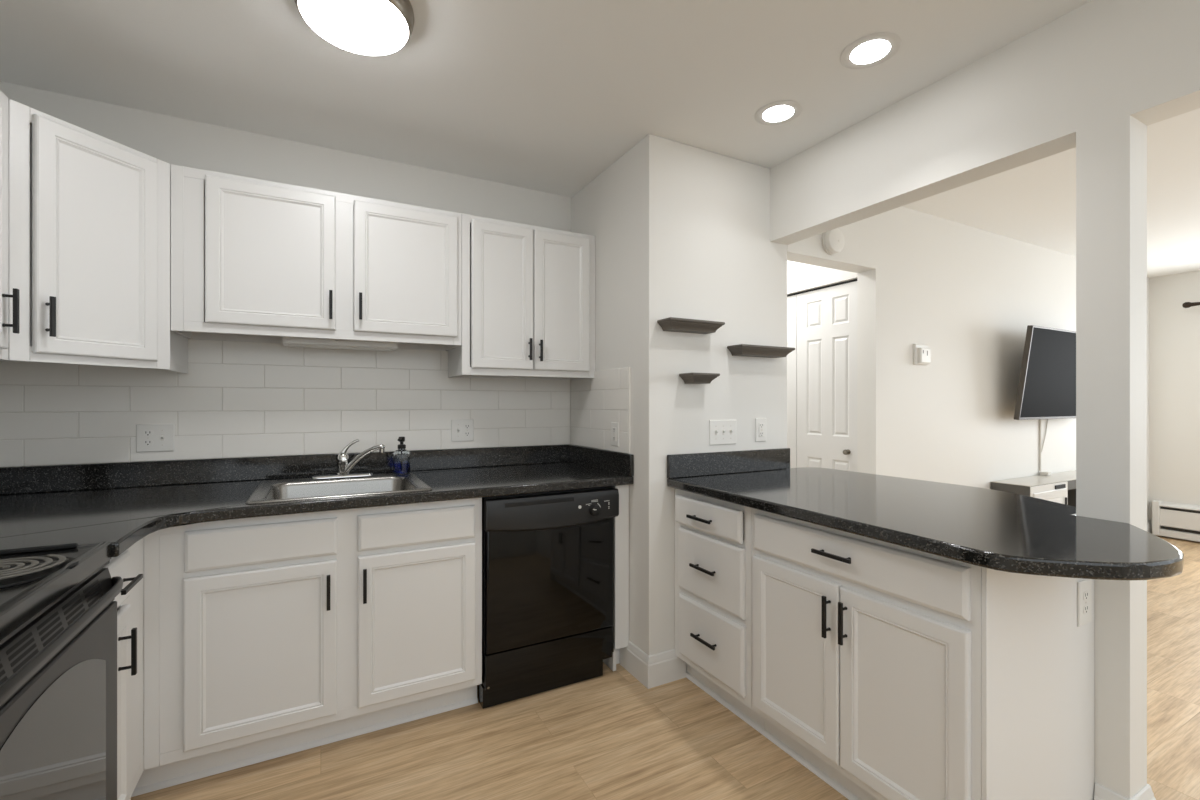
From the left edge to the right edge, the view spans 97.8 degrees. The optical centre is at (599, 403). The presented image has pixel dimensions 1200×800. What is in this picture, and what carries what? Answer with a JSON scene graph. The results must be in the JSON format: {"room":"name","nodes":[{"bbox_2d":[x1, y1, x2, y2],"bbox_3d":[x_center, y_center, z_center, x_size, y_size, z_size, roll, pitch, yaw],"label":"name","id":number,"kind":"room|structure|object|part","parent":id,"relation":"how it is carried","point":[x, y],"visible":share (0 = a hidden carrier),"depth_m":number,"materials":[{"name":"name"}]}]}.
{"room":"kitchen","nodes":[
{"label":"kitchen","id":0,"kind":"room"},
{"bbox_2d":[0,81,570,466],"bbox_3d":[-1.246,0.030,2.526,2.379,2.443,0.120,0,0,-28],"label":"wall","id":1,"kind":"structure","parent":0,"point":[169,139],"depth_m":2.38,"materials":[{"name":"white paint"}]},
{"bbox_2d":[0,99,187,372],"bbox_3d":[-1.848,-0.503,1.785,0.600,0.758,0.604,0,0,-28],"label":"upper cabinet","id":2,"kind":"object","parent":1,"relation":"attached to","point":[90,212],"visible":0.94,"depth_m":1.69,"materials":[{"name":"white paint"}]},
{"bbox_3d":[-1.655,-0.260,1.577,0.031,0.120,0.012,0,0,17],"label":"handle","id":3,"kind":"part","parent":2,"relation":"part of","materials":[{"name":"black metal"}]},
{"bbox_3d":[-1.638,-0.506,1.719,0.019,0.712,0.332,0,0,17],"label":"door","id":4,"kind":"part","parent":2,"relation":"part of","materials":[{"name":"white paint"}]},
{"bbox_2d":[136,424,173,451],"bbox_3d":[-1.815,0.142,2.135,0.122,0.114,0.017,0,0,-28],"label":"outlet","id":5,"kind":"object","parent":1,"relation":"attached to","point":[149,437],"visible":1,"depth_m":2.14,"materials":[{"name":"white plastic"}]},
{"bbox_2d":[142,430,152,445],"bbox_3d":[-1.837,0.142,2.127,0.034,0.064,0.002,0,0,-28],"label":"receptacle","id":6,"kind":"object","parent":5,"relation":"attached to","point":[147,435],"depth_m":2.13,"materials":[{"name":"white plastic"}]},
{"bbox_2d":[0,339,570,466],"bbox_3d":[-1.216,-0.067,2.469,2.379,0.610,0.008,0,0,-28],"label":"tile backsplash","id":7,"kind":"structure","parent":1,"relation":"attached to","point":[235,399],"depth_m":2.32,"materials":[{"name":"white tile"}]},
{"bbox_2d":[171,164,461,350],"bbox_3d":[-1.171,-0.575,2.290,1.066,0.614,0.347,0,0,-28],"label":"upper cabinet","id":8,"kind":"object","parent":1,"relation":"attached to","point":[253,259],"visible":1,"depth_m":2.13,"materials":[{"name":"white paint"}]},
{"bbox_3d":[-1.293,-0.582,2.074,0.438,0.555,0.019,0,0,-28],"label":"door","id":9,"kind":"part","parent":8,"relation":"part of","materials":[{"name":"white paint"}]},
{"bbox_3d":[-1.104,-0.402,2.147,0.012,0.118,0.031,0,0,-28],"label":"handle","id":10,"kind":"part","parent":8,"relation":"part of","materials":[{"name":"black metal"}]},
{"bbox_2d":[283,337,397,350],"bbox_3d":[-1.148,-0.269,2.334,0.450,0.052,0.110,0,0,-28],"label":"light","id":11,"kind":"object","parent":8,"relation":"attached to","point":[287,341],"visible":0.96,"depth_m":2.29,"materials":[{"name":"white plastic"}]},
{"bbox_3d":[-1.006,-0.406,2.199,0.012,0.112,0.031,0,0,-28],"label":"handle","id":12,"kind":"part","parent":8,"relation":"part of","materials":[{"name":"black metal"}]},
{"bbox_3d":[-0.848,-0.581,2.312,0.433,0.553,0.019,0,0,-28],"label":"door","id":13,"kind":"part","parent":8,"relation":"part of","materials":[{"name":"white paint"}]},
{"bbox_2d":[0,444,633,494],"bbox_3d":[-0.964,0.288,1.997,2.376,0.100,1.076,0,0,-28],"label":"backsplash","id":14,"kind":"structure","parent":1,"relation":"attached to","point":[51,478],"depth_m":2.31,"materials":[{"name":"black stone"}]},
{"bbox_2d":[451,419,473,441],"bbox_3d":[-0.713,0.142,2.723,0.116,0.114,0.017,0,0,-28],"label":"outlet","id":15,"kind":"object","parent":1,"relation":"attached to","point":[461,429],"visible":1,"depth_m":2.73,"materials":[{"name":"white plastic"}]},
{"bbox_2d":[464,424,469,435],"bbox_3d":[-0.694,0.142,2.736,0.034,0.064,0.002,0,0,-28],"label":"receptacle","id":16,"kind":"object","parent":15,"relation":"attached to","point":[466,426],"depth_m":2.74,"materials":[{"name":"white plastic"}]},
{"bbox_2d":[448,213,594,379],"bbox_3d":[-0.392,-0.507,2.706,0.698,0.750,0.347,0,0,-28],"label":"upper cabinet","id":17,"kind":"object","parent":1,"relation":"attached to","point":[528,291],"visible":0.96,"depth_m":2.56,"materials":[{"name":"white paint"}]},
{"bbox_3d":[-0.465,-0.511,2.516,0.305,0.693,0.019,0,0,-28],"label":"door","id":18,"kind":"part","parent":17,"relation":"part of","materials":[{"name":"white paint"}]},
{"bbox_3d":[-0.340,-0.262,2.554,0.012,0.106,0.031,0,0,-28],"label":"handle","id":19,"kind":"part","parent":17,"relation":"part of","materials":[{"name":"black metal"}]},
{"bbox_3d":[-0.291,-0.259,2.580,0.012,0.105,0.031,0,0,-28],"label":"handle","id":20,"kind":"part","parent":17,"relation":"part of","materials":[{"name":"black metal"}]},
{"bbox_3d":[-0.191,-0.511,2.662,0.306,0.693,0.019,0,0,-28],"label":"door","id":21,"kind":"part","parent":17,"relation":"part of","materials":[{"name":"white paint"}]},
{"bbox_2d":[0,0,1199,277],"bbox_3d":[1.840,-1.216,2.766,8.350,0.050,4.050,0,0,-28],"label":"ceiling","id":22,"kind":"structure","parent":0,"point":[546,96],"depth_m":1.92,"materials":[{"name":"white paint"}]},
{"bbox_2d":[294,0,413,55],"bbox_3d":[-0.726,-1.151,1.555,0.330,0.080,0.330,0,0,-28],"label":"flush light","id":23,"kind":"object","parent":22,"relation":"attached to","point":[365,27],"visible":1,"depth_m":1.54,"materials":[{"name":"white glass"}]},
{"bbox_2d":[754,100,801,124],"bbox_3d":[0.731,-1.188,2.149,0.186,0.006,0.186,0,0,-28],"label":"recessed light","id":24,"kind":"object","parent":22,"relation":"in","point":[782,111],"visible":1,"depth_m":2.14,"materials":[{"name":"white paint"}]},
{"bbox_2d":[840,32,901,68],"bbox_3d":[0.914,-1.188,1.771,0.186,0.006,0.186,0,0,-28],"label":"recessed light","id":25,"kind":"object","parent":22,"relation":"in","point":[871,50],"visible":1,"depth_m":1.76,"materials":[{"name":"white paint"}]},
{"bbox_2d":[131,535,1199,799],"bbox_3d":[2.675,1.277,1.200,8.350,0.050,7.600,0,0,-28],"label":"floor","id":26,"kind":"structure","parent":0,"point":[609,736],"depth_m":1.88,"materials":[{"name":"brown wood"}]},
{"bbox_2d":[0,542,122,799],"bbox_3d":[-1.260,0.692,0.793,0.699,1.080,0.762,0,0,-28],"label":"stove","id":27,"kind":"object","parent":26,"relation":"on","point":[58,607],"visible":1,"depth_m":1.01,"materials":[{"name":"black metal"}]},
{"bbox_2d":[0,542,111,640],"bbox_3d":[-1.284,0.354,0.780,0.638,0.043,0.762,0,0,-28],"label":"cooktop","id":28,"kind":"object","parent":27,"relation":"in","point":[32,579],"depth_m":1.03,"materials":[{"name":"black metal"}]},
{"bbox_3d":[-0.977,0.435,0.944,0.058,0.075,0.752,0,0,-28],"label":"handle","id":29,"kind":"part","parent":27,"relation":"part of","materials":[{"name":"black plastic"}]},
{"bbox_2d":[103,538,143,799],"bbox_3d":[-1.559,0.814,1.313,0.656,0.874,0.424,0,0,-28],"label":"base cabinet","id":30,"kind":"object","parent":26,"relation":"on","point":[129,565],"visible":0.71,"depth_m":1.45,"materials":[{"name":"white paint"}]},
{"bbox_3d":[-1.266,0.475,1.363,0.019,0.130,0.213,0,0,-28],"label":"drawer","id":31,"kind":"part","parent":30,"relation":"part of","materials":[{"name":"white paint"}]},
{"bbox_3d":[-1.266,0.835,1.363,0.019,0.549,0.213,0,0,-28],"label":"door","id":32,"kind":"part","parent":30,"relation":"part of","materials":[{"name":"white paint"}]},
{"bbox_3d":[-1.243,0.656,1.377,0.036,0.121,0.012,0,0,-28],"label":"handle","id":33,"kind":"part","parent":30,"relation":"part of","materials":[{"name":"black metal"}]},
{"bbox_3d":[-1.236,0.474,1.365,0.036,0.012,0.143,0,0,-28],"label":"handle","id":34,"kind":"part","parent":30,"relation":"part of","materials":[{"name":"black metal"}]},
{"bbox_2d":[131,498,481,796],"bbox_3d":[-1.134,0.814,2.119,1.164,0.874,0.700,0,0,-28],"label":"base cabinet","id":35,"kind":"object","parent":26,"relation":"on","point":[266,637],"visible":0.89,"depth_m":1.82,"materials":[{"name":"white paint"}]},
{"bbox_3d":[-1.133,0.835,1.769,0.436,0.549,0.019,0,0,-28],"label":"door","id":36,"kind":"part","parent":35,"relation":"part of","materials":[{"name":"white paint"}]},
{"bbox_3d":[-1.131,0.475,1.770,0.435,0.130,0.019,0,0,-28],"label":"drawer","id":37,"kind":"part","parent":35,"relation":"part of","materials":[{"name":"white paint"}]},
{"bbox_2d":[0,444,633,556],"bbox_3d":[-0.964,0.307,1.997,2.376,0.138,1.076,0,0,-28],"label":"countertop","id":38,"kind":"structure","parent":35,"relation":"on","point":[120,504],"depth_m":2.05,"materials":[{"name":"black stone"}]},
{"bbox_2d":[246,472,431,503],"bbox_3d":[-1.046,0.419,2.134,0.611,0.176,0.554,0,0,-28],"label":"sink","id":39,"kind":"object","parent":38,"relation":"in","point":[301,488],"visible":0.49,"depth_m":2.25,"materials":[{"name":"silver metal"}]},
{"bbox_2d":[393,437,409,474],"bbox_3d":[-0.924,0.243,2.441,0.076,0.174,0.077,0,0,-28],"label":"soap bottle","id":40,"kind":"object","parent":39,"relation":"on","point":[401,457],"visible":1,"depth_m":2.41,"materials":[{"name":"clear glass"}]},
{"bbox_3d":[-0.925,0.268,2.442,0.076,0.124,0.074,0,0,-28],"label":"glass","id":41,"kind":"part","parent":40,"relation":"part of","materials":[{"name":"blue glass"}]},
{"bbox_2d":[311,439,384,478],"bbox_3d":[-1.117,0.245,2.346,0.306,0.169,0.112,0,0,-11],"label":"kitchen faucet","id":42,"kind":"object","parent":38,"relation":"on","point":[344,467],"visible":1,"depth_m":2.32,"materials":[{"name":"silver metal"}]},
{"bbox_3d":[-1.148,0.325,2.340,0.250,0.011,0.054,0,0,-28],"label":"plate","id":43,"kind":"part","parent":42,"relation":"part of","materials":[{"name":"silver metal"}]},
{"bbox_3d":[-1.126,0.202,2.348,0.087,0.083,0.026,0,0,-15],"label":"lever","id":44,"kind":"part","parent":42,"relation":"part of","materials":[{"name":"silver metal"}]},
{"bbox_3d":[-1.051,0.246,2.333,0.184,0.130,0.027,0,0,3],"label":"spout","id":45,"kind":"part","parent":42,"relation":"part of","materials":[{"name":"silver metal"}]},
{"bbox_3d":[-0.953,0.662,1.837,0.012,0.122,0.031,0,0,-28],"label":"handle","id":46,"kind":"part","parent":35,"relation":"part of","materials":[{"name":"black metal"}]},
{"bbox_3d":[-0.850,0.659,1.891,0.012,0.122,0.031,0,0,-28],"label":"handle","id":47,"kind":"part","parent":35,"relation":"part of","materials":[{"name":"black metal"}]},
{"bbox_3d":[-0.692,0.475,2.004,0.428,0.130,0.019,0,0,-28],"label":"drawer","id":48,"kind":"part","parent":35,"relation":"part of","materials":[{"name":"white paint"}]},
{"bbox_3d":[-0.691,0.835,2.005,0.430,0.549,0.019,0,0,-28],"label":"door","id":49,"kind":"part","parent":35,"relation":"part of","materials":[{"name":"white paint"}]},
{"bbox_2d":[479,486,618,708],"bbox_3d":[-0.329,0.817,2.511,0.616,0.862,0.659,0,0,-28],"label":"dishwasher","id":50,"kind":"object","parent":26,"relation":"on","point":[548,557],"visible":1,"depth_m":2.23,"materials":[{"name":"black"}]},
{"bbox_3d":[-0.224,1.136,2.292,0.595,0.224,0.084,0,0,-28],"label":"kick plate","id":51,"kind":"part","parent":50,"relation":"part of","materials":[{"name":"black metal"}]},
{"bbox_3d":[-0.204,0.763,2.262,0.587,0.506,0.034,0,0,-28],"label":"door","id":52,"kind":"part","parent":50,"relation":"part of","materials":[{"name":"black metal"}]},
{"bbox_3d":[-0.192,0.466,2.259,0.612,0.147,0.051,0,0,-28],"label":"control panel","id":53,"kind":"part","parent":50,"relation":"part of","materials":[{"name":"black plastic"}]},
{"bbox_2d":[603,485,628,670],"bbox_3d":[-0.042,0.814,2.712,0.074,0.874,0.614,0,0,-28],"label":"filler panel","id":54,"kind":"object","parent":26,"relation":"on","point":[621,522],"visible":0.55,"depth_m":2.44,"materials":[{"name":"white paint"}]},
{"bbox_2d":[675,489,764,733],"bbox_3d":[0.687,0.814,2.289,0.654,0.874,0.480,0,0,-28],"label":"base cabinet","id":55,"kind":"object","parent":26,"relation":"on","point":[713,537],"visible":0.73,"depth_m":2.10,"materials":[{"name":"white paint"}]},
{"bbox_3d":[0.410,0.475,2.146,0.031,0.012,0.145,0,0,-28],"label":"handle","id":56,"kind":"part","parent":55,"relation":"part of","materials":[{"name":"black metal"}]},
{"bbox_3d":[0.423,0.680,2.143,0.031,0.012,0.148,0,0,-28],"label":"handle","id":57,"kind":"part","parent":55,"relation":"part of","materials":[{"name":"black metal"}]},
{"bbox_3d":[0.426,0.971,2.137,0.031,0.012,0.147,0,0,-28],"label":"handle","id":58,"kind":"part","parent":55,"relation":"part of","materials":[{"name":"black metal"}]},
{"bbox_3d":[0.572,0.469,2.225,0.330,0.122,0.410,0,0,-28],"label":"drawer","id":59,"kind":"part","parent":55,"relation":"part of","materials":[{"name":"white paint"}]},
{"bbox_3d":[0.449,0.977,2.147,0.019,0.265,0.401,0,0,-28],"label":"drawer","id":60,"kind":"part","parent":55,"relation":"part of","materials":[{"name":"white paint"}]},
{"bbox_3d":[0.447,0.683,2.150,0.019,0.265,0.404,0,0,-28],"label":"drawer","id":61,"kind":"part","parent":55,"relation":"part of","materials":[{"name":"white paint"}]},
{"bbox_2d":[752,508,1093,799],"bbox_3d":[0.988,0.814,1.734,0.644,0.874,0.780,0,0,-28],"label":"base cabinet","id":62,"kind":"object","parent":26,"relation":"on","point":[887,671],"visible":0.83,"depth_m":1.46,"materials":[{"name":"white paint"}]},
{"bbox_3d":[0.652,0.836,1.766,0.019,0.551,0.360,0,0,-28],"label":"door","id":63,"kind":"part","parent":62,"relation":"part of","materials":[{"name":"white paint"}]},
{"bbox_3d":[0.701,0.660,1.621,0.031,0.127,0.012,0,0,-28],"label":"handle","id":64,"kind":"part","parent":62,"relation":"part of","materials":[{"name":"black metal"}]},
{"bbox_3d":[0.712,0.466,1.601,0.031,0.012,0.136,0,0,-28],"label":"handle","id":65,"kind":"part","parent":62,"relation":"part of","materials":[{"name":"black metal"}]},
{"bbox_3d":[0.728,0.659,1.570,0.031,0.125,0.012,0,0,-28],"label":"handle","id":66,"kind":"part","parent":62,"relation":"part of","materials":[{"name":"black metal"}]},
{"bbox_3d":[0.738,0.471,1.606,0.019,0.129,0.722,0,0,-28],"label":"drawer","id":67,"kind":"part","parent":62,"relation":"part of","materials":[{"name":"white paint"}]},
{"bbox_3d":[0.823,0.837,1.445,0.019,0.548,0.359,0,0,-28],"label":"door","id":68,"kind":"part","parent":62,"relation":"part of","materials":[{"name":"white paint"}]},
{"bbox_2d":[667,448,1183,580],"bbox_3d":[1.065,0.304,1.898,1.003,0.144,1.524,0,0,-28],"label":"countertop","id":69,"kind":"structure","parent":62,"relation":"on","point":[982,527],"depth_m":1.59,"materials":[{"name":"black stone"}]},
{"bbox_3d":[1.191,0.814,1.407,0.594,0.872,0.012,0,0,-28],"label":"panel","id":70,"kind":"part","parent":62,"relation":"part of","materials":[{"name":"white paint"}]},
{"bbox_2d":[1077,579,1090,626],"bbox_3d":[1.393,0.572,1.504,0.079,0.127,0.006,0,0,-28],"label":"outlet","id":71,"kind":"object","parent":62,"relation":"attached to","point":[1084,586],"visible":0.99,"depth_m":1.50,"materials":[{"name":"white plastic"}]},
{"bbox_2d":[1083,591,1088,613],"bbox_3d":[1.395,0.572,1.502,0.034,0.064,0.002,0,0,-28],"label":"receptacle","id":72,"kind":"object","parent":71,"relation":"attached to","point":[1085,593],"depth_m":1.50,"materials":[{"name":"white plastic"}]},
{"bbox_2d":[991,470,1075,506],"bbox_3d":[3.477,0.898,3.903,1.590,0.707,0.248,0,0,-28],"label":"console","id":73,"kind":"object","parent":26,"relation":"on","point":[1060,487],"visible":0.18,"depth_m":3.61,"materials":[{"name":"grey wood"}]},
{"bbox_3d":[3.057,0.891,3.559,0.520,0.681,0.005,0,0,-28],"label":"frame","id":74,"kind":"part","parent":73,"relation":"part of","materials":[{"name":"white paint"}]},
{"bbox_3d":[3.058,0.725,3.553,0.460,0.255,0.008,0,0,-28],"label":"drawer","id":75,"kind":"part","parent":73,"relation":"part of","materials":[{"name":"white paint"}]},
{"bbox_2d":[1055,484,1065,488],"bbox_3d":[3.183,0.578,3.620,0.145,0.026,0.005,0,0,-28],"label":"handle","id":76,"kind":"object","parent":73,"relation":"attached to","point":[1057,486],"depth_m":3.62,"materials":[{"name":"black"}]},
{"bbox_2d":[571,134,786,655],"bbox_3d":[0.227,0.030,3.202,0.856,2.443,1.562,0,0,-28],"label":"wall","id":77,"kind":"structure","parent":0,"point":[680,230],"depth_m":2.44,"materials":[{"name":"white paint"}]},
{"bbox_2d":[571,367,629,453],"bbox_3d":[-0.014,0.034,2.736,0.008,0.406,0.652,0,0,-28],"label":"backsplash","id":78,"kind":"structure","parent":77,"relation":"attached to","point":[603,399],"depth_m":2.69,"materials":[{"name":"white tile"}]},
{"bbox_2d":[611,422,618,446],"bbox_3d":[0.071,0.152,2.556,0.009,0.116,0.072,0,0,-28],"label":"outlet","id":79,"kind":"object","parent":77,"relation":"attached to","point":[614,425],"visible":1,"depth_m":2.55,"materials":[{"name":"white plastic"}]},
{"bbox_2d":[612,427,615,440],"bbox_3d":[0.070,0.152,2.555,0.005,0.067,0.033,0,0,-28],"label":"receptacle","id":80,"kind":"object","parent":79,"relation":"attached to","point":[613,428],"depth_m":2.55,"materials":[{"name":"white plastic"}]},
{"bbox_2d":[620,641,685,688],"bbox_3d":[0.243,1.184,2.449,0.206,0.136,0.246,0,0,-28],"label":"baseboard","id":81,"kind":"structure","parent":77,"relation":"attached to","point":[665,667],"depth_m":2.35,"materials":[{"name":"white paint"}]},
{"bbox_2d":[657,317,724,333],"bbox_3d":[0.412,-0.346,2.358,0.304,0.045,0.101,0,0,-28],"label":"wall shelf","id":82,"kind":"object","parent":77,"relation":"attached to","point":[672,324],"visible":1,"depth_m":2.32,"materials":[{"name":"grey wood"}]},
{"bbox_2d":[679,373,719,383],"bbox_3d":[0.452,-0.112,2.379,0.153,0.045,0.101,0,0,-28],"label":"wall shelf","id":83,"kind":"object","parent":77,"relation":"attached to","point":[688,378],"visible":1,"depth_m":2.35,"materials":[{"name":"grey wood"}]},
{"bbox_2d":[709,420,735,444],"bbox_3d":[0.592,0.140,2.502,0.165,0.118,0.017,0,0,-28],"label":"light switch","id":84,"kind":"object","parent":77,"relation":"attached to","point":[721,432],"visible":1,"depth_m":2.50,"materials":[{"name":"white plastic"}]},
{"bbox_2d":[755,418,765,441],"bbox_3d":[0.808,0.134,2.621,0.072,0.117,0.009,0,0,-28],"label":"outlet","id":85,"kind":"object","parent":77,"relation":"attached to","point":[760,423],"visible":1,"depth_m":2.62,"materials":[{"name":"white plastic"}]},
{"bbox_2d":[759,423,763,436],"bbox_3d":[0.808,0.134,2.619,0.033,0.067,0.005,0,0,-28],"label":"receptacle","id":86,"kind":"object","parent":85,"relation":"attached to","point":[761,425],"depth_m":2.62,"materials":[{"name":"white plastic"}]},
{"bbox_2d":[727,344,794,357],"bbox_3d":[0.790,-0.252,2.560,0.350,0.045,0.101,0,0,-28],"label":"wall shelf","id":87,"kind":"object","parent":77,"relation":"attached to","point":[746,350],"visible":1,"depth_m":2.52,"materials":[{"name":"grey wood"}]},
{"bbox_2d":[667,448,789,478],"bbox_3d":[0.640,0.285,2.525,0.762,0.106,0.019,0,0,-28],"label":"backsplash","id":88,"kind":"structure","parent":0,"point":[726,462],"depth_m":2.49,"materials":[{"name":"black stone"}]},
{"bbox_2d":[787,261,856,294],"bbox_3d":[1.268,0.030,3.826,0.121,2.443,1.442,0,0,-28],"label":"wall","id":89,"kind":"structure","parent":0,"point":[801,277],"depth_m":3.46,"materials":[{"name":"white paint"}]},
{"bbox_2d":[787,279,856,471],"bbox_3d":[1.349,0.240,3.599,0.068,1.999,0.962,0,0,-28],"label":"closet door","id":90,"kind":"structure","parent":89,"relation":"in","point":[822,321],"depth_m":3.41,"materials":[{"name":"white paint"}]},
{"bbox_3d":[1.250,0.247,3.820,0.030,1.985,0.478,0,0,-28],"label":"door","id":91,"kind":"part","parent":90,"relation":"part of","materials":[{"name":"white paint"}]},
{"bbox_3d":[1.524,0.303,3.237,0.036,0.034,0.034,0,0,-28],"label":"knob","id":92,"kind":"part","parent":90,"relation":"part of","materials":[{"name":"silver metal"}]},
{"bbox_2d":[787,206,1149,520],"bbox_3d":[3.077,0.030,3.905,4.835,2.443,0.120,0,0,-28],"label":"wall","id":93,"kind":"structure","parent":0,"point":[971,295],"depth_m":3.42,"materials":[{"name":"white paint"}]},
{"bbox_2d":[822,228,844,254],"bbox_3d":[1.275,-0.883,2.848,0.144,0.144,0.049,0,0,-28],"label":"smoke detector","id":94,"kind":"object","parent":93,"relation":"attached to","point":[833,241],"visible":0.91,"depth_m":2.83,"materials":[{"name":"white plastic"}]},
{"bbox_2d":[913,344,930,364],"bbox_3d":[1.996,-0.301,3.238,0.132,0.126,0.040,0,0,-28],"label":"thermostat","id":95,"kind":"object","parent":93,"relation":"attached to","point":[921,353],"visible":1,"depth_m":3.22,"materials":[{"name":"white plastic"}]},
{"bbox_2d":[1014,325,1075,419],"bbox_3d":[3.381,-0.203,3.877,1.225,0.638,0.214,0,0,-28],"label":"television","id":96,"kind":"object","parent":93,"relation":"attached to","point":[1047,381],"visible":0.8,"depth_m":3.67,"materials":[{"name":"grey plastic"}]},
{"bbox_2d":[1039,419,1050,475],"bbox_3d":[3.403,0.297,3.978,0.159,0.492,0.061,0,0,-28],"label":"cable","id":97,"kind":"object","parent":93,"relation":"attached to","point":[1040,449],"visible":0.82,"depth_m":3.97,"materials":[{"name":"white plastic"}]},
{"bbox_2d":[1147,520,1151,533],"bbox_3d":[3.393,1.184,4.066,4.126,0.136,0.134,0,0,-28],"label":"baseboard","id":98,"kind":"structure","parent":93,"relation":"attached to","point":[1149,525],"depth_m":4.96,"materials":[{"name":"white paint"}]},
{"bbox_2d":[770,0,1199,798],"bbox_3d":[1.891,0.030,0.860,0.123,2.443,4.138,0,0,-28],"label":"wall","id":99,"kind":"structure","parent":0,"point":[1092,79],"depth_m":1.54,"materials":[{"name":"white paint"}]},
{"bbox_2d":[1094,783,1155,799],"bbox_3d":[1.236,1.184,2.089,0.152,0.136,1.354,0,0,-28],"label":"baseboard","id":100,"kind":"structure","parent":99,"relation":"attached to","point":[1101,792],"depth_m":1.51,"materials":[{"name":"white paint"}]},
{"bbox_2d":[1150,271,1199,541],"bbox_3d":[6.237,0.030,3.245,0.120,2.443,4.258,0,0,-28],"label":"wall","id":101,"kind":"structure","parent":0,"point":[1174,329],"depth_m":4.84,"materials":[{"name":"white paint"}]},
{"bbox_2d":[1152,500,1199,541],"bbox_3d":[5.738,1.077,3.967,0.079,0.320,2.200,0,0,-28],"label":"baseboard heater","id":102,"kind":"object","parent":101,"relation":"attached to","point":[1169,519],"visible":0.93,"depth_m":4.79,"materials":[{"name":"white paint"}]},
{"bbox_2d":[1182,302,1199,307],"bbox_3d":[5.863,-0.883,3.693,0.116,0.054,2.400,0,0,-28],"label":"curtain rod","id":103,"kind":"object","parent":101,"relation":"attached to","point":[1186,304],"visible":1,"depth_m":4.69,"materials":[{"name":"brown metal"}]},
{"bbox_3d":[-1.182,0.030,-0.248,0.120,2.443,5.075,0,0,-28],"label":"wall","id":104,"kind":"structure","parent":0,"visible":0},
{"bbox_2d":[0,90,18,359],"bbox_3d":[-1.630,-0.503,1.106,0.344,0.758,0.795,0,0,-28],"label":"upper cabinet","id":105,"kind":"object","parent":104,"relation":"attached to","point":[4,100],"visible":1,"depth_m":1.46,"materials":[{"name":"white paint"}]},
{"bbox_3d":[-1.597,-0.506,1.323,0.019,0.708,0.348,0,0,-28],"label":"door","id":106,"kind":"part","parent":105,"relation":"part of","materials":[{"name":"white paint"}]},
{"bbox_3d":[-1.640,-0.257,1.457,0.031,0.124,0.012,0,0,-28],"label":"handle","id":107,"kind":"part","parent":105,"relation":"part of","materials":[{"name":"black metal"}]}
]}

